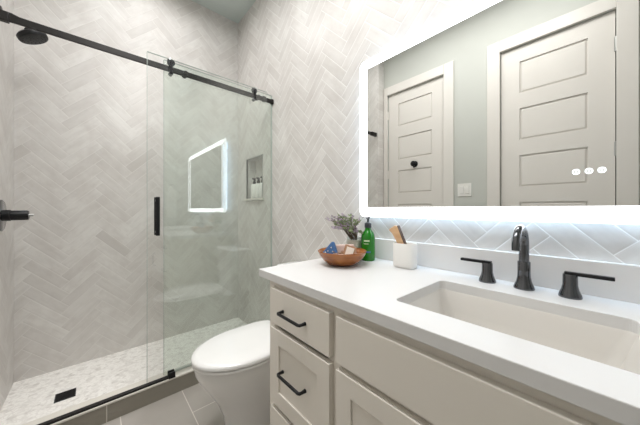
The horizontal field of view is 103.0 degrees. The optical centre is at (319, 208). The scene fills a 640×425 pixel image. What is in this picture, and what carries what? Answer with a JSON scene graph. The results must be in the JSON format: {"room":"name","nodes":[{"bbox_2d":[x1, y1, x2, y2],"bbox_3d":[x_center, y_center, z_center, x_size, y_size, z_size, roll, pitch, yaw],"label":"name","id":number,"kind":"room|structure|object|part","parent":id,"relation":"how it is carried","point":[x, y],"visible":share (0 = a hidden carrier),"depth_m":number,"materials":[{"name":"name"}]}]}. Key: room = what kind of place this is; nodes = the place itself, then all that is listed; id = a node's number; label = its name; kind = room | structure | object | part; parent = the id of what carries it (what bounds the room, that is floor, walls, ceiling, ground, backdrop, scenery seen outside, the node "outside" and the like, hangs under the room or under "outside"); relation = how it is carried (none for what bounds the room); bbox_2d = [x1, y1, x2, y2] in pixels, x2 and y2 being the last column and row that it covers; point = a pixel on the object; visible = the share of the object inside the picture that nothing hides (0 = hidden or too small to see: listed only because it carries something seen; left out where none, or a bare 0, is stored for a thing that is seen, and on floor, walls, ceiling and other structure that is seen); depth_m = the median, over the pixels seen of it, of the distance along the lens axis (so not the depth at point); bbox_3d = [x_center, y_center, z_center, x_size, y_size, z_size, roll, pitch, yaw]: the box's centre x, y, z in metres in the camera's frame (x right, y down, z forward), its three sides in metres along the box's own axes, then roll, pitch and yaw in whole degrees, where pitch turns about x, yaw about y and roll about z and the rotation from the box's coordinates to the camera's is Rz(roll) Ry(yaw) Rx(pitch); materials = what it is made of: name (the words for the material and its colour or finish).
{"room":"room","nodes":[
{"label":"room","id":0,"kind":"room"},
{"bbox_2d":[0,0,13,410],"bbox_3d":[-1.759,-0.315,1.244,0.231,3.070,0.700,0,0,-41],"label":"wall","id":1,"kind":"structure","parent":0,"point":[6,30],"depth_m":1.46,"materials":[{"name":"white tile"}]},
{"bbox_2d":[0,200,33,230],"bbox_3d":[-1.670,0.035,1.407,0.118,0.170,0.170,0,0,-41],"label":"shower valve","id":2,"kind":"object","parent":1,"relation":"attached to","point":[6,215],"visible":1,"depth_m":1.38,"materials":[{"name":"black metal"}]},
{"bbox_3d":[-1.675,0.035,1.403,0.094,0.060,0.060,0,0,-41],"label":"handle","id":3,"kind":"part","parent":2,"relation":"part of","materials":[{"name":"black metal"}]},
{"bbox_2d":[0,6,47,44],"bbox_3d":[-1.628,-0.999,1.404,0.178,0.153,0.128,0,0,-41],"label":"shower fixture","id":4,"kind":"object","parent":1,"relation":"attached to","point":[26,36],"visible":0.88,"depth_m":1.40,"materials":[{"name":"black metal"}]},
{"bbox_2d":[0,9,273,104],"bbox_3d":[-0.923,-0.857,1.566,1.449,0.042,0.048,0,0,-41],"label":"shower rail","id":5,"kind":"object","parent":1,"relation":"attached to","point":[5,17],"visible":0.93,"depth_m":1.38,"materials":[{"name":"black metal"}]},
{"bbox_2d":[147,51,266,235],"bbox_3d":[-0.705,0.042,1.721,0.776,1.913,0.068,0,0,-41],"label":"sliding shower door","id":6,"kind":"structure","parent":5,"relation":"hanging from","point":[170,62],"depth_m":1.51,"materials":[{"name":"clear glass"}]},
{"bbox_3d":[-0.958,0.043,1.497,0.020,0.225,0.068,0,0,-41],"label":"pull handle","id":7,"kind":"part","parent":6,"relation":"part of","materials":[{"name":"black metal"}]},
{"bbox_3d":[-0.900,-0.860,1.542,0.014,0.074,0.005,0,0,-41],"label":"hanger plate","id":8,"kind":"part","parent":6,"relation":"part of","materials":[{"name":"black metal"}]},
{"bbox_2d":[0,317,245,424],"bbox_3d":[-1.159,1.150,1.833,1.449,0.140,0.612,0,0,-41],"label":"floor","id":9,"kind":"structure","parent":0,"point":[30,399],"depth_m":1.65,"materials":[{"name":"white tile"}]},
{"bbox_2d":[54,388,75,402],"bbox_3d":[-1.474,1.081,1.475,0.088,0.007,0.088,0,0,-41],"label":"shower drain","id":10,"kind":"object","parent":9,"relation":"in","point":[70,393],"visible":1,"depth_m":1.47,"materials":[{"name":"black metal"}]},
{"bbox_2d":[14,0,237,381],"bbox_3d":[-1.488,-0.315,2.031,1.680,3.070,0.120,0,0,-41],"label":"wall","id":11,"kind":"structure","parent":0,"point":[88,122],"depth_m":1.93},
{"bbox_2d":[102,383,224,424],"bbox_3d":[0.137,1.170,0.283,1.560,0.100,3.242,0,0,-41],"label":"floor","id":12,"kind":"structure","parent":0,"point":[193,405],"depth_m":1.40,"materials":[{"name":"grey tile"}]},
{"bbox_2d":[22,363,198,424],"bbox_3d":[-0.925,1.120,1.569,1.449,0.200,0.099,0,0,-41],"label":"shower curb","id":13,"kind":"object","parent":12,"relation":"on","point":[185,378],"visible":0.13,"depth_m":1.40,"materials":[{"name":"grey tile"}]},
{"bbox_2d":[37,375,167,424],"bbox_3d":[-1.183,1.014,1.301,0.709,0.012,0.024,0,0,-41],"label":"bar","id":14,"kind":"object","parent":13,"relation":"on","point":[67,415],"visible":1,"depth_m":1.33,"materials":[{"name":"black metal"}]},
{"bbox_2d":[167,369,174,378],"bbox_3d":[-0.903,1.002,1.547,0.036,0.036,0.038,0,0,-41],"label":"floor guide","id":15,"kind":"object","parent":13,"relation":"on","point":[171,373],"visible":1,"depth_m":1.53,"materials":[{"name":"black metal"}]},
{"bbox_2d":[191,261,301,424],"bbox_3d":[-0.298,0.734,1.381,0.733,0.772,0.376,0,0,-41],"label":"toilet","id":16,"kind":"object","parent":12,"relation":"on","point":[233,365],"visible":0.42,"depth_m":1.19,"materials":[{"name":"white ceramic"}]},
{"bbox_3d":[-0.384,0.688,1.305,0.503,0.027,0.370,0,0,-41],"label":"lid","id":17,"kind":"part","parent":16,"relation":"part of","materials":[{"name":"white ceramic"}]},
{"bbox_3d":[-0.384,0.712,1.305,0.497,0.018,0.366,0,0,-41],"label":"seat","id":18,"kind":"part","parent":16,"relation":"part of","materials":[{"name":"white ceramic"}]},
{"bbox_3d":[-0.304,0.921,1.375,0.694,0.398,0.360,0,0,-41],"label":"bowl","id":19,"kind":"part","parent":16,"relation":"part of","materials":[{"name":"white ceramic"}]},
{"bbox_3d":[-0.095,0.368,1.560,0.192,0.031,0.376,0,0,-41],"label":"tank lid","id":20,"kind":"part","parent":16,"relation":"part of","materials":[{"name":"white ceramic"}]},
{"bbox_2d":[270,281,622,424],"bbox_3d":[0.466,0.698,0.638,0.594,0.845,1.454,0,0,-41],"label":"vanity cabinet","id":21,"kind":"object","parent":12,"relation":"on","point":[330,365],"visible":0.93,"depth_m":0.62,"materials":[{"name":"beige paint"}]},
{"bbox_3d":[-0.074,0.887,0.862,0.020,0.275,0.326,0,0,-41],"label":"drawer","id":22,"kind":"part","parent":21,"relation":"part of","materials":[{"name":"beige paint"}]},
{"bbox_3d":[-0.101,0.583,0.854,0.030,0.012,0.140,0,0,-41],"label":"drawer pull","id":23,"kind":"part","parent":21,"relation":"part of","materials":[{"name":"black metal"}]},
{"bbox_3d":[-0.101,0.368,0.854,0.030,0.012,0.140,0,0,-41],"label":"drawer pull","id":24,"kind":"part","parent":21,"relation":"part of","materials":[{"name":"black metal"}]},
{"bbox_3d":[-0.074,0.590,0.862,0.020,0.284,0.326,0,0,-41],"label":"drawer","id":25,"kind":"part","parent":21,"relation":"part of","materials":[{"name":"beige paint"}]},
{"bbox_3d":[-0.074,0.365,0.862,0.020,0.130,0.326,0,0,-41],"label":"drawer","id":26,"kind":"part","parent":21,"relation":"part of","materials":[{"name":"beige paint"}]},
{"bbox_3d":[0.161,0.737,0.595,0.020,0.577,0.333,0,0,-41],"label":"cabinet door","id":27,"kind":"part","parent":21,"relation":"part of","materials":[{"name":"beige paint"}]},
{"bbox_2d":[259,258,639,424],"bbox_3d":[0.477,0.260,0.648,0.567,0.030,1.558,0,0,-41],"label":"countertop","id":28,"kind":"structure","parent":21,"relation":"on","point":[379,292],"depth_m":0.59,"materials":[{"name":"white stone"}]},
{"bbox_2d":[318,247,366,266],"bbox_3d":[0.098,0.214,1.130,0.215,0.062,0.215,0,0,-41],"label":"wooden bowl","id":29,"kind":"object","parent":28,"relation":"on","point":[342,260],"visible":0.82,"depth_m":1.05,"materials":[{"name":"orange wood"}]},
{"bbox_2d":[323,242,337,253],"bbox_3d":[0.049,0.180,1.154,0.071,0.063,0.034,0,0,19],"label":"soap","id":30,"kind":"object","parent":29,"relation":"in","point":[332,247],"visible":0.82,"depth_m":1.15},
{"bbox_2d":[336,244,353,251],"bbox_3d":[0.113,0.189,1.172,0.093,0.058,0.029,0,0,24],"label":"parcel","id":31,"kind":"object","parent":29,"relation":"in","point":[340,247],"visible":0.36,"depth_m":1.17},
{"bbox_2d":[343,244,356,253],"bbox_3d":[0.129,0.188,1.112,0.064,0.067,0.039,0,0,11],"label":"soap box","id":32,"kind":"object","parent":29,"relation":"in","point":[348,249],"visible":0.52,"depth_m":1.10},
{"bbox_2d":[346,236,360,247],"bbox_3d":[0.167,0.191,1.253,0.076,0.107,0.076,0,0,-41],"label":"glass jar","id":33,"kind":"object","parent":28,"relation":"on","point":[357,243],"visible":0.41,"depth_m":1.23,"materials":[{"name":"clear glass"}]},
{"bbox_2d":[325,213,362,239],"bbox_3d":[0.115,0.085,1.266,0.152,0.134,0.214,0,0,-41],"label":"sprigs","id":34,"kind":"object","parent":33,"relation":"in","point":[344,224],"visible":1,"depth_m":1.25,"materials":[{"name":"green plant"}]},
{"bbox_2d":[361,216,374,260],"bbox_3d":[0.230,0.140,1.222,0.068,0.211,0.067,0,0,-41],"label":"soap bottle","id":35,"kind":"object","parent":28,"relation":"on","point":[368,237],"visible":0.93,"depth_m":1.20,"materials":[{"name":"green plastic"}]},
{"bbox_2d":[393,242,416,268],"bbox_3d":[0.357,0.194,1.071,0.062,0.102,0.096,0,0,-41],"label":"holder","id":36,"kind":"object","parent":28,"relation":"on","point":[404,255],"visible":0.9,"depth_m":1.04,"materials":[{"name":"white ceramic"}]},
{"bbox_2d":[389,225,406,243],"bbox_3d":[0.344,0.152,1.091,0.021,0.164,0.112,0,0,-37],"label":"wooden brush","id":37,"kind":"object","parent":36,"relation":"in","point":[396,230],"visible":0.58,"depth_m":1.09,"materials":[{"name":"brown wood"}]},
{"bbox_2d":[409,289,639,374],"bbox_3d":[0.450,0.347,0.623,0.332,0.149,0.466,0,0,-41],"label":"sink","id":38,"kind":"object","parent":28,"relation":"in","point":[618,348],"visible":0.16,"depth_m":0.67,"materials":[{"name":"ceramic"}]},
{"bbox_2d":[460,225,614,299],"bbox_3d":[0.598,0.146,0.755,0.141,0.199,0.364,0,0,-41],"label":"faucet","id":39,"kind":"object","parent":28,"relation":"on","point":[569,289],"visible":1,"depth_m":0.77,"materials":[{"name":"black metal"}]},
{"bbox_3d":[0.541,0.179,0.885,0.015,0.009,0.094,0,0,-41],"label":"lever","id":40,"kind":"part","parent":39,"relation":"part of","materials":[{"name":"black metal"}]},
{"bbox_3d":[0.565,0.213,0.859,0.050,0.064,0.050,0,0,-41],"label":"handle","id":41,"kind":"part","parent":39,"relation":"part of","materials":[{"name":"black metal"}]},
{"bbox_3d":[0.591,0.106,0.752,0.128,0.119,0.026,0,0,-41],"label":"spout","id":42,"kind":"part","parent":39,"relation":"part of","materials":[{"name":"black metal"}]},
{"bbox_3d":[0.629,0.203,0.786,0.053,0.084,0.053,0,0,-41],"label":"spout","id":43,"kind":"part","parent":39,"relation":"part of","materials":[{"name":"black metal"}]},
{"bbox_3d":[0.697,0.213,0.709,0.050,0.064,0.050,0,0,-41],"label":"handle","id":44,"kind":"part","parent":39,"relation":"part of","materials":[{"name":"black metal"}]},
{"bbox_3d":[0.720,0.179,0.683,0.015,0.009,0.094,0,0,-41],"label":"lever","id":45,"kind":"part","parent":39,"relation":"part of","materials":[{"name":"black metal"}]},
{"bbox_2d":[192,0,255,22],"bbox_3d":[-0.096,-1.900,0.547,1.800,0.100,4.187,0,0,-41],"label":"ceiling","id":46,"kind":"structure","parent":0,"point":[234,10],"depth_m":2.33,"materials":[{"name":"paint"}]},
{"bbox_2d":[238,0,639,323],"bbox_3d":[0.533,-0.315,1.103,0.120,3.070,4.187,0,0,-41],"label":"wall","id":47,"kind":"structure","parent":0,"point":[307,55],"depth_m":1.63,"materials":[{"name":"white tile"}]},
{"bbox_2d":[163,59,271,374],"bbox_3d":[-0.673,0.053,1.807,0.756,1.934,0.014,0,0,-41],"label":"fixed glass panel","id":48,"kind":"object","parent":47,"relation":"attached to","point":[190,364],"visible":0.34,"depth_m":1.57,"materials":[{"name":"clear glass"}]},
{"bbox_2d":[244,198,263,200],"bbox_3d":[-0.563,-0.086,2.303,0.102,0.018,0.355,0,0,-41],"label":"trim","id":49,"kind":"structure","parent":47,"relation":"attached to","point":[250,199],"depth_m":2.25,"materials":[{"name":"stone"}]},
{"bbox_2d":[251,178,255,197],"bbox_3d":[-0.603,-0.189,2.343,0.064,0.188,0.064,0,0,-41],"label":"toiletry bottle","id":50,"kind":"object","parent":49,"relation":"on","point":[254,179],"visible":0.67,"depth_m":2.31,"materials":[{"name":"white plastic"}]},
{"bbox_2d":[255,177,259,197],"bbox_3d":[-0.552,-0.189,2.285,0.064,0.188,0.064,0,0,-41],"label":"toiletry bottle","id":51,"kind":"object","parent":49,"relation":"on","point":[257,178],"visible":0.62,"depth_m":2.26,"materials":[{"name":"white plastic"}]},
{"bbox_2d":[259,176,261,197],"bbox_3d":[-0.500,-0.189,2.227,0.064,0.188,0.064,0,0,-41],"label":"toiletry bottle","id":52,"kind":"object","parent":49,"relation":"on","point":[260,184],"visible":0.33,"depth_m":2.20,"materials":[{"name":"white plastic"}]},
{"bbox_2d":[246,154,262,198],"bbox_3d":[-0.586,-0.281,2.283,0.014,0.373,0.315,0,0,-41],"label":"trim","id":53,"kind":"structure","parent":47,"relation":"attached to","point":[261,154],"depth_m":2.39,"materials":[{"name":"silver metal"}]},
{"bbox_2d":[349,236,639,303],"bbox_3d":[0.682,0.196,0.829,0.020,0.098,1.558,0,0,-41],"label":"backsplash","id":54,"kind":"structure","parent":47,"relation":"attached to","point":[546,271],"depth_m":0.80,"materials":[{"name":"white stone"}]},
{"bbox_2d":[360,0,639,223],"bbox_3d":[0.674,-0.356,0.823,0.041,0.791,1.364,0,0,-41],"label":"mirror","id":55,"kind":"object","parent":47,"relation":"attached to","point":[502,110],"visible":1,"depth_m":0.85,"materials":[{"name":"white mirror"}]}
]}

